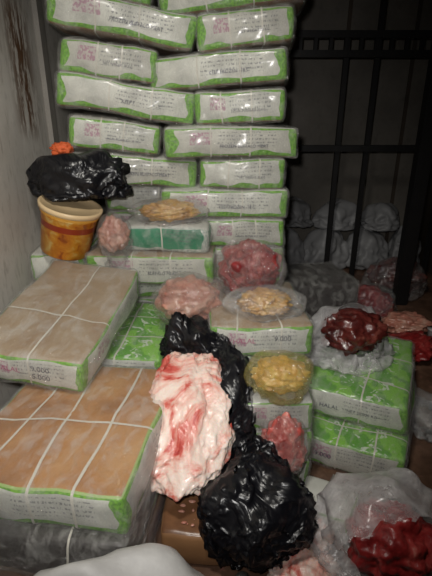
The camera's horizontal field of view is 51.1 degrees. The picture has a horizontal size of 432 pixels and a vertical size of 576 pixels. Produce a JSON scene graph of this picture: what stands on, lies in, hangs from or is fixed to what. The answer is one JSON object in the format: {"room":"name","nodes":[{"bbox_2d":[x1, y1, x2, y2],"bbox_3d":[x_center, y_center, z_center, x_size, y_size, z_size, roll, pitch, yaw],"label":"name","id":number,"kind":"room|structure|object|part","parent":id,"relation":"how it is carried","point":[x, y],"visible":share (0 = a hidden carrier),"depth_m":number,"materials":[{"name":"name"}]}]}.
{"room":"meat storage room","nodes":[
{"label":"meat storage room","id":0,"kind":"room"},
{"bbox_2d":[0,0,109,410],"bbox_3d":[-0.960,-0.720,1.516,0.080,2.900,4.950,0,22,0],"label":"wall","id":1,"kind":"structure","parent":0,"point":[24,135],"depth_m":2.13,"materials":[{"name":"grey paint"}]},
{"bbox_2d":[31,0,58,154],"bbox_3d":[-0.907,-1.089,2.429,0.025,2.900,0.080,0,22,0],"label":"trim","id":2,"kind":"structure","parent":1,"relation":"attached to","point":[37,10],"depth_m":2.39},
{"bbox_2d":[103,0,431,243],"bbox_3d":[0.465,-1.662,3.847,2.930,2.900,0.080,0,22,0],"label":"wall","id":3,"kind":"structure","parent":0,"point":[311,89],"depth_m":3.85,"materials":[{"name":"grey paint"}]},
{"bbox_2d":[347,0,352,29],"bbox_3d":[1.065,-1.645,3.805,0.030,2.900,0.012,0,22,0],"label":"trim","id":4,"kind":"structure","parent":3,"relation":"attached to","point":[350,9],"depth_m":3.59,"materials":[{"name":"black metal"}]},
{"bbox_2d":[385,0,423,244],"bbox_3d":[1.615,-1.645,3.805,0.030,2.900,0.012,0,22,0],"label":"trim","id":5,"kind":"structure","parent":3,"relation":"attached to","point":[418,19],"depth_m":3.84,"materials":[{"name":"black metal"}]},
{"bbox_2d":[153,265,431,575],"bbox_3d":[0.465,0.661,2.074,2.930,0.080,5.110,0,22,0],"label":"floor","id":6,"kind":"structure","parent":0,"point":[419,453],"depth_m":1.82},
{"bbox_2d":[0,493,166,575],"bbox_3d":[-0.449,0.736,1.592,0.563,0.175,0.658,3,22,7],"label":"carton","id":7,"kind":"object","parent":6,"relation":"on","point":[153,518],"visible":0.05,"depth_m":1.44,"materials":[{"name":"plastic"}]},
{"bbox_2d":[0,473,154,570],"bbox_3d":[-0.462,0.616,1.516,0.560,0.178,0.647,2,22,6],"label":"carton","id":8,"kind":"object","parent":7,"relation":"on","point":[23,545],"visible":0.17,"depth_m":1.23,"materials":[{"name":"plastic"}]},
{"bbox_2d":[0,366,161,531],"bbox_3d":[-0.456,0.473,1.498,0.572,0.176,0.663,3,22,7],"label":"carton","id":9,"kind":"object","parent":8,"relation":"on","point":[70,459],"visible":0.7,"depth_m":1.32,"materials":[{"name":"cardboard"}]},
{"bbox_2d":[0,260,138,390],"bbox_3d":[-0.604,0.121,1.838,0.446,0.291,0.703,3,22,8],"label":"carton","id":10,"kind":"object","parent":9,"relation":"on","point":[58,332],"visible":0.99,"depth_m":1.69,"materials":[{"name":"cardboard"}]},
{"bbox_2d":[33,543,206,575],"bbox_3d":[-0.223,0.802,1.107,0.557,0.374,0.194,0,22,0],"label":"sack","id":11,"kind":"object","parent":6,"relation":"on","point":[141,559],"visible":1,"depth_m":1.05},
{"bbox_2d":[235,571,248,575],"bbox_3d":[0.062,0.787,1.168,0.068,0.139,0.165,8,23,19],"label":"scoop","id":12,"kind":"object","parent":11,"relation":"on","point":[240,573],"visible":1,"depth_m":1.24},
{"bbox_2d":[158,494,239,565],"bbox_3d":[-0.024,0.716,1.638,0.296,0.158,0.532,2,22,4],"label":"carton","id":13,"kind":"object","parent":6,"relation":"on","point":[180,537],"visible":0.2,"depth_m":1.41,"materials":[{"name":"cardboard"}]},
{"bbox_2d":[148,312,259,501],"bbox_3d":[-0.063,0.405,1.627,0.464,0.514,0.668,0,22,0],"label":"bag","id":14,"kind":"object","parent":13,"relation":"on","point":[202,400],"visible":0.88,"depth_m":1.54,"materials":[{"name":"black"}]},
{"bbox_2d":[194,436,318,574],"bbox_3d":[0.121,0.691,1.420,0.387,0.344,0.340,-2,22,-6],"label":"bag","id":15,"kind":"object","parent":6,"relation":"on","point":[254,514],"visible":0.99,"depth_m":1.31,"materials":[{"name":"black plastic"}]},
{"bbox_2d":[261,412,305,473],"bbox_3d":[0.224,0.554,1.541,0.178,0.302,0.135,10,24,23],"label":"bag","id":16,"kind":"object","parent":15,"relation":"on","point":[286,434],"visible":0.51,"depth_m":1.48,"materials":[{"name":"pink"}]},
{"bbox_2d":[283,228,304,265],"bbox_3d":[0.590,-0.367,3.972,0.403,0.395,0.347,0,22,0],"label":"sack","id":17,"kind":"object","parent":6,"relation":"on","point":[293,246],"visible":0.45,"depth_m":3.86,"materials":[{"name":"grey plastic"}]},
{"bbox_2d":[282,197,312,228],"bbox_3d":[0.662,-0.666,3.921,0.361,0.237,0.335,0,22,0],"label":"sack","id":18,"kind":"object","parent":17,"relation":"on","point":[298,212],"visible":0.66,"depth_m":3.82,"materials":[{"name":"grey fabric"}]},
{"bbox_2d":[178,369,416,525],"bbox_3d":[0.731,0.587,1.950,0.839,0.147,2.255,15,26,32],"label":"scraps","id":19,"kind":"object","parent":6,"relation":"on","point":[191,500],"visible":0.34,"depth_m":1.45,"materials":[{"name":"food"}]},
{"bbox_2d":[293,452,309,481],"bbox_3d":[0.215,0.650,1.806,0.304,0.163,0.276,0,22,0],"label":"carton","id":20,"kind":"object","parent":6,"relation":"on","point":[300,473],"visible":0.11,"depth_m":1.70,"materials":[{"name":"plastic"}]},
{"bbox_2d":[251,429,310,455],"bbox_3d":[0.211,0.525,1.758,0.293,0.160,0.280,0,22,0],"label":"carton","id":21,"kind":"object","parent":20,"relation":"on","point":[255,434],"visible":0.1,"depth_m":1.63,"materials":[{"name":"plastic"}]},
{"bbox_2d":[247,382,314,429],"bbox_3d":[0.217,0.407,1.705,0.299,0.164,0.282,0,22,0],"label":"carton","id":22,"kind":"object","parent":21,"relation":"on","point":[300,405],"visible":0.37,"depth_m":1.59,"materials":[{"name":"cardboard"}]},
{"bbox_2d":[251,355,311,394],"bbox_3d":[0.227,0.296,1.590,0.253,0.150,0.235,0,22,0],"label":"bag","id":23,"kind":"object","parent":22,"relation":"on","point":[281,374],"visible":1,"depth_m":1.53,"materials":[{"name":"yellow food"}]},
{"bbox_2d":[268,547,342,575],"bbox_3d":[0.268,0.862,1.347,0.246,0.087,0.184,0,22,0],"label":"meat","id":24,"kind":"object","parent":6,"relation":"on","point":[304,563],"visible":0.64,"depth_m":1.35,"materials":[{"name":"pink food"}]},
{"bbox_2d":[280,262,357,345],"bbox_3d":[0.621,0.091,2.842,0.405,0.434,0.438,-4,22,-9],"label":"plastic bag","id":25,"kind":"object","parent":6,"relation":"on","point":[316,286],"visible":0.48,"depth_m":2.63,"materials":[{"name":"plastic"}]},
{"bbox_2d":[303,228,345,268],"bbox_3d":[0.954,-0.376,3.993,0.358,0.396,0.365,19,29,39],"label":"sack","id":26,"kind":"object","parent":6,"relation":"on","point":[314,242],"visible":0.63,"depth_m":3.92,"materials":[{"name":"grey plastic"}]},
{"bbox_2d":[312,198,361,230],"bbox_3d":[1.053,-0.655,3.938,0.448,0.244,0.341,0,22,0],"label":"sack","id":27,"kind":"object","parent":26,"relation":"on","point":[344,215],"visible":0.71,"depth_m":3.85,"materials":[{"name":"grey fabric"}]},
{"bbox_2d":[302,475,357,537],"bbox_3d":[0.386,0.762,1.581,0.210,0.102,0.163,11,24,25],"label":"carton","id":28,"kind":"object","parent":6,"relation":"on","point":[349,500],"visible":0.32,"depth_m":1.53,"materials":[{"name":"plastic"}]},
{"bbox_2d":[272,0,431,278],"bbox_3d":[1.050,-1.281,3.303,1.500,2.600,0.085,0,22,0],"label":"metal gate","id":29,"kind":"object","parent":6,"relation":"on","point":[380,33],"visible":0.67,"depth_m":3.22,"materials":[{"name":"black metal"}]},
{"bbox_3d":[0.438,-1.244,3.345,0.035,2.500,0.035,0,22,0],"label":"post","id":30,"kind":"part","parent":29,"relation":"part of","materials":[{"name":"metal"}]},
{"bbox_3d":[0.917,-0.919,3.476,0.035,1.800,0.035,0,22,0],"label":"post","id":31,"kind":"part","parent":29,"relation":"part of","materials":[{"name":"metal"}]},
{"bbox_3d":[1.050,-1.045,3.380,1.500,0.045,0.050,0,22,0],"label":"rail","id":32,"kind":"part","parent":29,"relation":"part of","materials":[{"name":"metal"}]},
{"bbox_3d":[1.050,-1.629,3.144,1.500,0.045,0.050,0,22,0],"label":"rail","id":33,"kind":"part","parent":29,"relation":"part of","materials":[{"name":"metal"}]},
{"bbox_3d":[1.050,-1.740,3.099,1.500,0.045,0.050,0,22,0],"label":"rail","id":34,"kind":"part","parent":29,"relation":"part of","materials":[{"name":"metal"}]},
{"bbox_3d":[1.137,-1.290,3.326,0.035,2.600,0.035,0,22,0],"label":"post","id":35,"kind":"part","parent":29,"relation":"part of","materials":[{"name":"metal"}]},
{"bbox_3d":[1.738,-1.244,3.345,0.035,2.500,0.035,0,22,0],"label":"post","id":36,"kind":"part","parent":29,"relation":"part of","materials":[{"name":"metal"}]},
{"bbox_2d":[308,379,414,487],"bbox_3d":[0.638,0.564,2.013,0.459,0.176,0.656,10,24,24],"label":"carton","id":37,"kind":"object","parent":6,"relation":"on","point":[350,447],"visible":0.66,"depth_m":1.76,"materials":[{"name":"plastic"}]},
{"bbox_2d":[307,336,414,433],"bbox_3d":[0.670,0.387,2.082,0.457,0.171,0.658,9,24,22],"label":"carton","id":38,"kind":"object","parent":37,"relation":"on","point":[379,399],"visible":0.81,"depth_m":1.87,"materials":[{"name":"cardboard"}]},
{"bbox_2d":[306,302,396,373],"bbox_3d":[0.600,0.187,2.060,0.459,0.249,0.377,0,22,0],"label":"bag","id":39,"kind":"object","parent":38,"relation":"on","point":[347,331],"visible":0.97,"depth_m":1.98,"materials":[{"name":"white"}]},
{"bbox_2d":[344,227,388,271],"bbox_3d":[1.324,-0.363,4.016,0.392,0.354,0.352,-12,25,-27],"label":"sack","id":40,"kind":"object","parent":6,"relation":"on","point":[371,247],"visible":0.73,"depth_m":3.92,"materials":[{"name":"grey plastic"}]},
{"bbox_2d":[360,203,402,231],"bbox_3d":[1.447,-0.636,3.945,0.399,0.223,0.324,0,22,0],"label":"sack","id":41,"kind":"object","parent":40,"relation":"on","point":[382,217],"visible":0.95,"depth_m":3.87,"materials":[{"name":"grey fabric"}]},
{"bbox_2d":[310,468,431,575],"bbox_3d":[0.513,0.716,1.395,0.495,0.317,0.457,0,22,0],"label":"bag","id":42,"kind":"object","parent":6,"relation":"on","point":[388,538],"visible":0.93,"depth_m":1.29,"materials":[{"name":"white"}]},
{"bbox_2d":[305,516,334,553],"bbox_3d":[0.326,0.810,1.480,0.124,0.077,0.133,18,28,38],"label":"plastic bag","id":43,"kind":"object","parent":42,"relation":"on","point":[326,542],"visible":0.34,"depth_m":1.44,"materials":[{"name":"plastic"}]},
{"bbox_2d":[356,284,393,317],"bbox_3d":[1.000,0.100,3.014,0.374,0.268,0.361,15,27,33],"label":"meat","id":44,"kind":"object","parent":6,"relation":"on","point":[372,296],"visible":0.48,"depth_m":2.89,"materials":[{"name":"pink food"}]},
{"bbox_2d":[367,257,427,293],"bbox_3d":[1.377,-0.100,3.462,0.483,0.287,0.379,0,22,0],"label":"meat","id":45,"kind":"object","parent":6,"relation":"on","point":[382,274],"visible":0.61,"depth_m":3.38,"materials":[{"name":"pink food"}]},
{"bbox_2d":[386,229,420,262],"bbox_3d":[1.670,-0.378,4.012,0.310,0.384,0.339,0,22,0],"label":"sack","id":46,"kind":"object","parent":6,"relation":"on","point":[393,240],"visible":0.31,"depth_m":3.94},
{"bbox_2d":[380,311,431,332],"bbox_3d":[1.219,0.219,2.901,0.338,0.110,0.254,0,22,0],"label":"meat","id":47,"kind":"object","parent":6,"relation":"on","point":[397,321],"visible":0.72,"depth_m":2.86,"materials":[{"name":"pink food"}]},
{"bbox_2d":[388,330,431,361],"bbox_3d":[1.129,0.333,2.615,0.458,0.113,0.311,-12,25,-26],"label":"meat","id":48,"kind":"object","parent":6,"relation":"on","point":[423,342],"visible":0.5,"depth_m":2.57,"materials":[{"name":"red food"}]},
{"bbox_2d":[391,42,431,304],"bbox_3d":[1.345,-1.233,2.786,0.090,2.900,0.090,0,22,0],"label":"steel post","id":49,"kind":"object","parent":6,"relation":"on","point":[422,158],"visible":0.87,"depth_m":3.01,"materials":[{"name":"black metal"}]},
{"bbox_2d":[427,326,431,335],"bbox_3d":[1.330,0.291,2.760,0.088,0.092,0.088,0,22,0],"label":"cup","id":50,"kind":"object","parent":6,"relation":"on","point":[429,330],"visible":0.46,"depth_m":2.74,"materials":[{"name":"white plastic"}]},
{"bbox_3d":[-0.470,0.263,2.763,0.434,0.175,0.643,0,22,0],"label":"carton","id":51,"kind":"object","parent":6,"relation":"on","visible":0},
{"bbox_3d":[-0.346,0.173,2.613,0.646,0.177,0.447,0,22,0],"label":"carton","id":52,"kind":"object","parent":51,"relation":"on","visible":0},
{"bbox_2d":[135,296,157,302],"bbox_3d":[-0.474,0.003,2.653,0.435,0.172,0.652,0,22,0],"label":"carton","id":53,"kind":"object","parent":52,"relation":"on","point":[140,299],"visible":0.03,"depth_m":2.35,"materials":[{"name":"plastic"}]},
{"bbox_2d":[138,281,165,296],"bbox_3d":[-0.346,-0.089,2.509,0.644,0.177,0.440,0,22,0],"label":"carton","id":54,"kind":"object","parent":53,"relation":"on","point":[146,288],"visible":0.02,"depth_m":2.33,"materials":[{"name":"plastic"}]},
{"bbox_3d":[0.042,0.040,2.569,0.640,0.176,0.444,-1,22,-2],"label":"carton","id":55,"kind":"object","parent":52,"relation":"on","visible":0},
{"bbox_2d":[213,271,280,282],"bbox_3d":[0.135,-0.122,2.587,0.447,0.176,0.648,1,22,1],"label":"carton","id":56,"kind":"object","parent":55,"relation":"on","point":[217,279],"visible":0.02,"depth_m":2.29,"materials":[{"name":"plastic"}]},
{"bbox_2d":[86,243,217,282],"bbox_3d":[-0.300,-0.160,2.313,0.644,0.177,0.442,1,22,3],"label":"carton","id":57,"kind":"object","parent":56,"relation":"on","point":[159,266],"visible":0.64,"depth_m":2.12,"materials":[{"name":"plastic"}]},
{"bbox_2d":[98,214,129,252],"bbox_3d":[-0.473,-0.206,2.096,0.174,0.297,0.152,0,22,0],"label":"meat","id":58,"kind":"object","parent":57,"relation":"on","point":[113,233],"visible":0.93,"depth_m":2.04,"materials":[{"name":"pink food"}]},
{"bbox_2d":[107,210,142,222],"bbox_3d":[-0.371,-0.445,2.644,0.439,0.173,0.648,0,22,-1],"label":"carton","id":59,"kind":"object","parent":57,"relation":"on","point":[125,215],"visible":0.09,"depth_m":2.35,"materials":[{"name":"plastic"}]},
{"bbox_2d":[105,184,164,210],"bbox_3d":[-0.369,-0.579,2.594,0.441,0.180,0.638,0,22,-1],"label":"carton","id":60,"kind":"object","parent":59,"relation":"on","point":[141,195],"visible":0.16,"depth_m":2.31,"materials":[{"name":"plastic"}]},
{"bbox_2d":[123,216,209,252],"bbox_3d":[-0.236,-0.270,2.227,0.443,0.163,0.270,2,22,4],"label":"carton","id":61,"kind":"object","parent":57,"relation":"on","point":[192,235],"visible":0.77,"depth_m":2.12,"materials":[{"name":"plastic"}]},
{"bbox_2d":[139,199,200,221],"bbox_3d":[-0.228,-0.373,2.150,0.394,0.131,0.222,0,22,0],"label":"meat","id":62,"kind":"object","parent":61,"relation":"on","point":[169,210],"visible":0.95,"depth_m":2.10,"materials":[{"name":"white food"}]},
{"bbox_2d":[212,245,283,270],"bbox_3d":[0.042,-0.220,2.455,0.649,0.175,0.443,1,22,2],"label":"carton","id":63,"kind":"object","parent":56,"relation":"on","point":[280,249],"visible":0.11,"depth_m":2.26,"materials":[{"name":"plastic"}]},
{"bbox_2d":[202,216,284,245],"bbox_3d":[0.131,-0.384,2.491,0.440,0.180,0.642,0,22,1],"label":"carton","id":64,"kind":"object","parent":63,"relation":"on","point":[269,231],"visible":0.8,"depth_m":2.21,"materials":[{"name":"plastic"}]},
{"bbox_2d":[161,177,285,218],"bbox_3d":[0.040,-0.478,2.355,0.650,0.176,0.449,0,22,0],"label":"carton","id":65,"kind":"object","parent":64,"relation":"on","point":[219,202],"visible":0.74,"depth_m":2.16,"materials":[{"name":"plastic"}]},
{"bbox_2d":[72,147,197,186],"bbox_3d":[-0.407,-0.627,2.311,0.647,0.206,0.440,-2,22,-5],"label":"carton","id":66,"kind":"object","parent":65,"relation":"on","point":[141,169],"visible":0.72,"depth_m":2.14,"materials":[{"name":"plastic"}]},
{"bbox_2d":[69,113,160,154],"bbox_3d":[-0.496,-0.804,2.335,0.443,0.207,0.645,-2,22,-6],"label":"carton","id":67,"kind":"object","parent":66,"relation":"on","point":[107,132],"visible":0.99,"depth_m":2.06,"materials":[{"name":"plastic"}]},
{"bbox_2d":[200,157,284,188],"bbox_3d":[0.133,-0.649,2.401,0.444,0.176,0.649,1,22,1],"label":"carton","id":68,"kind":"object","parent":65,"relation":"on","point":[215,172],"visible":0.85,"depth_m":2.12,"materials":[{"name":"plastic"}]},
{"bbox_2d":[163,123,297,159],"bbox_3d":[0.060,-0.737,2.236,0.653,0.184,0.449,-1,22,-2],"label":"carton","id":69,"kind":"object","parent":68,"relation":"on","point":[228,140],"visible":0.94,"depth_m":2.05,"materials":[{"name":"plastic"}]},
{"bbox_2d":[59,70,195,124],"bbox_3d":[-0.411,-0.916,2.194,0.643,0.252,0.444,-2,22,-5],"label":"carton","id":70,"kind":"object","parent":69,"relation":"on","point":[87,92],"visible":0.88,"depth_m":2.00,"materials":[{"name":"plastic"}]},
{"bbox_2d":[62,37,156,84],"bbox_3d":[-0.495,-1.096,2.231,0.449,0.211,0.647,-2,22,-5],"label":"carton","id":71,"kind":"object","parent":70,"relation":"on","point":[122,63],"visible":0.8,"depth_m":1.95,"materials":[{"name":"plastic"}]},
{"bbox_2d":[148,46,287,92],"bbox_3d":[0.025,-1.022,2.136,0.646,0.206,0.440,3,22,8],"label":"carton","id":72,"kind":"object","parent":70,"relation":"on","point":[231,69],"visible":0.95,"depth_m":1.95,"materials":[{"name":"plastic"}]},
{"bbox_2d":[48,0,195,55],"bbox_3d":[-0.411,-1.195,2.058,0.648,0.255,0.438,-2,22,-6],"label":"carton","id":73,"kind":"object","parent":72,"relation":"on","point":[166,32],"visible":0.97,"depth_m":1.89,"materials":[{"name":"plastic"}]},
{"bbox_2d":[129,0,155,6],"bbox_3d":[-0.492,-1.385,2.127,0.441,0.218,0.655,-3,22,-7],"label":"carton","id":74,"kind":"object","parent":73,"relation":"on","point":[146,2],"visible":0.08,"depth_m":1.90,"materials":[{"name":"plastic"}]},
{"bbox_2d":[159,0,303,26],"bbox_3d":[0.081,-1.307,2.035,0.639,0.213,0.447,2,22,5],"label":"carton","id":75,"kind":"object","parent":73,"relation":"on","point":[197,8],"visible":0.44,"depth_m":1.89,"materials":[{"name":"plastic"}]},
{"bbox_2d":[197,3,292,52],"bbox_3d":[0.153,-1.196,2.155,0.446,0.195,0.647,2,22,6],"label":"carton","id":76,"kind":"object","parent":72,"relation":"on","point":[268,27],"visible":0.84,"depth_m":1.88,"materials":[{"name":"plastic"}]},
{"bbox_2d":[195,88,284,123],"bbox_3d":[0.125,-0.918,2.287,0.435,0.180,0.647,1,22,4],"label":"carton","id":77,"kind":"object","parent":69,"relation":"on","point":[256,104],"visible":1,"depth_m":2.01,"materials":[{"name":"plastic"}]},
{"bbox_3d":[-0.762,0.347,2.555,0.290,0.172,0.438,0,22,0],"label":"carton","id":78,"kind":"object","parent":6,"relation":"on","visible":0},
{"bbox_3d":[-0.760,0.215,2.506,0.284,0.177,0.437,0,22,0],"label":"carton","id":79,"kind":"object","parent":78,"relation":"on","visible":0},
{"bbox_3d":[-0.759,0.085,2.450,0.293,0.176,0.443,0,22,0],"label":"carton","id":80,"kind":"object","parent":79,"relation":"on","visible":0},
{"bbox_3d":[-0.761,-0.043,2.402,0.289,0.168,0.434,0,22,0],"label":"carton","id":81,"kind":"object","parent":80,"relation":"on","visible":0},
{"bbox_2d":[30,233,99,279],"bbox_3d":[-0.758,-0.172,2.342,0.290,0.176,0.436,0,22,0],"label":"carton","id":82,"kind":"object","parent":81,"relation":"on","point":[41,261],"visible":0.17,"depth_m":2.15,"materials":[{"name":"plastic"}]},
{"bbox_2d":[37,195,102,260],"bbox_3d":[-0.670,-0.286,2.114,0.286,0.296,0.301,-18,28,-37],"label":"plastic bucket","id":83,"kind":"object","parent":82,"relation":"on","point":[67,227],"visible":0.85,"depth_m":2.03,"materials":[{"name":"plastic"}]},
{"bbox_3d":[-0.665,-0.373,2.071,0.288,0.025,0.288,5,29,-23],"label":"bucket lid","id":84,"kind":"part","parent":83,"relation":"part of","materials":[{"name":"beige plastic"}]},
{"bbox_2d":[26,149,130,200],"bbox_3d":[-0.641,-0.528,2.080,0.478,0.210,0.253,0,22,0],"label":"bag","id":85,"kind":"object","parent":83,"relation":"on","point":[94,174],"visible":1,"depth_m":2.01,"materials":[{"name":"black plastic"}]},
{"bbox_2d":[48,141,73,154],"bbox_3d":[-0.700,-0.630,2.053,0.106,0.072,0.096,5,23,12],"label":"rag","id":86,"kind":"object","parent":85,"relation":"on","point":[61,147],"visible":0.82,"depth_m":2.03,"materials":[{"name":"fabric"}]},
{"bbox_3d":[-0.409,0.491,2.187,0.433,0.178,0.601,0,22,0],"label":"carton","id":87,"kind":"object","parent":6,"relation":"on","visible":0},
{"bbox_3d":[-0.413,0.364,2.135,0.433,0.176,0.598,0,22,0],"label":"carton","id":88,"kind":"object","parent":87,"relation":"on","visible":0},
{"bbox_2d":[99,302,169,368],"bbox_3d":[-0.402,0.233,2.086,0.432,0.171,0.602,1,22,2],"label":"carton","id":89,"kind":"object","parent":88,"relation":"on","point":[136,343],"visible":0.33,"depth_m":1.93,"materials":[{"name":"cardboard"}]},
{"bbox_3d":[0.099,0.509,2.146,0.576,0.176,0.462,0,22,0],"label":"carton","id":90,"kind":"object","parent":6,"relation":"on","visible":0},
{"bbox_3d":[0.100,0.379,2.099,0.564,0.175,0.466,0,22,0],"label":"carton","id":91,"kind":"object","parent":90,"relation":"on","visible":0},
{"bbox_2d":[220,355,305,366],"bbox_3d":[0.099,0.251,2.043,0.566,0.174,0.461,0,22,0],"label":"carton","id":92,"kind":"object","parent":91,"relation":"on","point":[254,359],"visible":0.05,"depth_m":1.83,"materials":[{"name":"cardboard"}]},
{"bbox_2d":[154,274,222,318],"bbox_3d":[-0.117,0.046,1.956,0.276,0.224,0.272,18,28,37],"label":"bagged poultry","id":93,"kind":"object","parent":92,"relation":"on","point":[190,296],"visible":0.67,"depth_m":1.88,"materials":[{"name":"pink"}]},
{"bbox_2d":[208,282,312,355],"bbox_3d":[0.171,0.119,1.994,0.435,0.176,0.522,-1,22,-2],"label":"carton","id":94,"kind":"object","parent":92,"relation":"on","point":[290,333],"visible":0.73,"depth_m":1.78,"materials":[{"name":"cardboard"}]},
{"bbox_2d":[218,238,281,291],"bbox_3d":[0.152,-0.096,1.991,0.283,0.256,0.280,-20,29,-40],"label":"meat","id":95,"kind":"object","parent":94,"relation":"on","point":[249,264],"visible":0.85,"depth_m":1.91,"materials":[{"name":"pink food"}]},
{"bbox_2d":[236,286,292,315],"bbox_3d":[0.196,0.054,1.834,0.350,0.117,0.220,0,22,0],"label":"cubes","id":96,"kind":"object","parent":94,"relation":"on","point":[260,301],"visible":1,"depth_m":1.79,"materials":[{"name":"white food"}]},
{"bbox_2d":[417,163,431,274],"bbox_3d":[1.890,-0.720,1.516,0.080,2.900,4.950,0,22,0],"label":"wall","id":97,"kind":"structure","parent":0,"point":[428,199],"depth_m":3.95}
]}

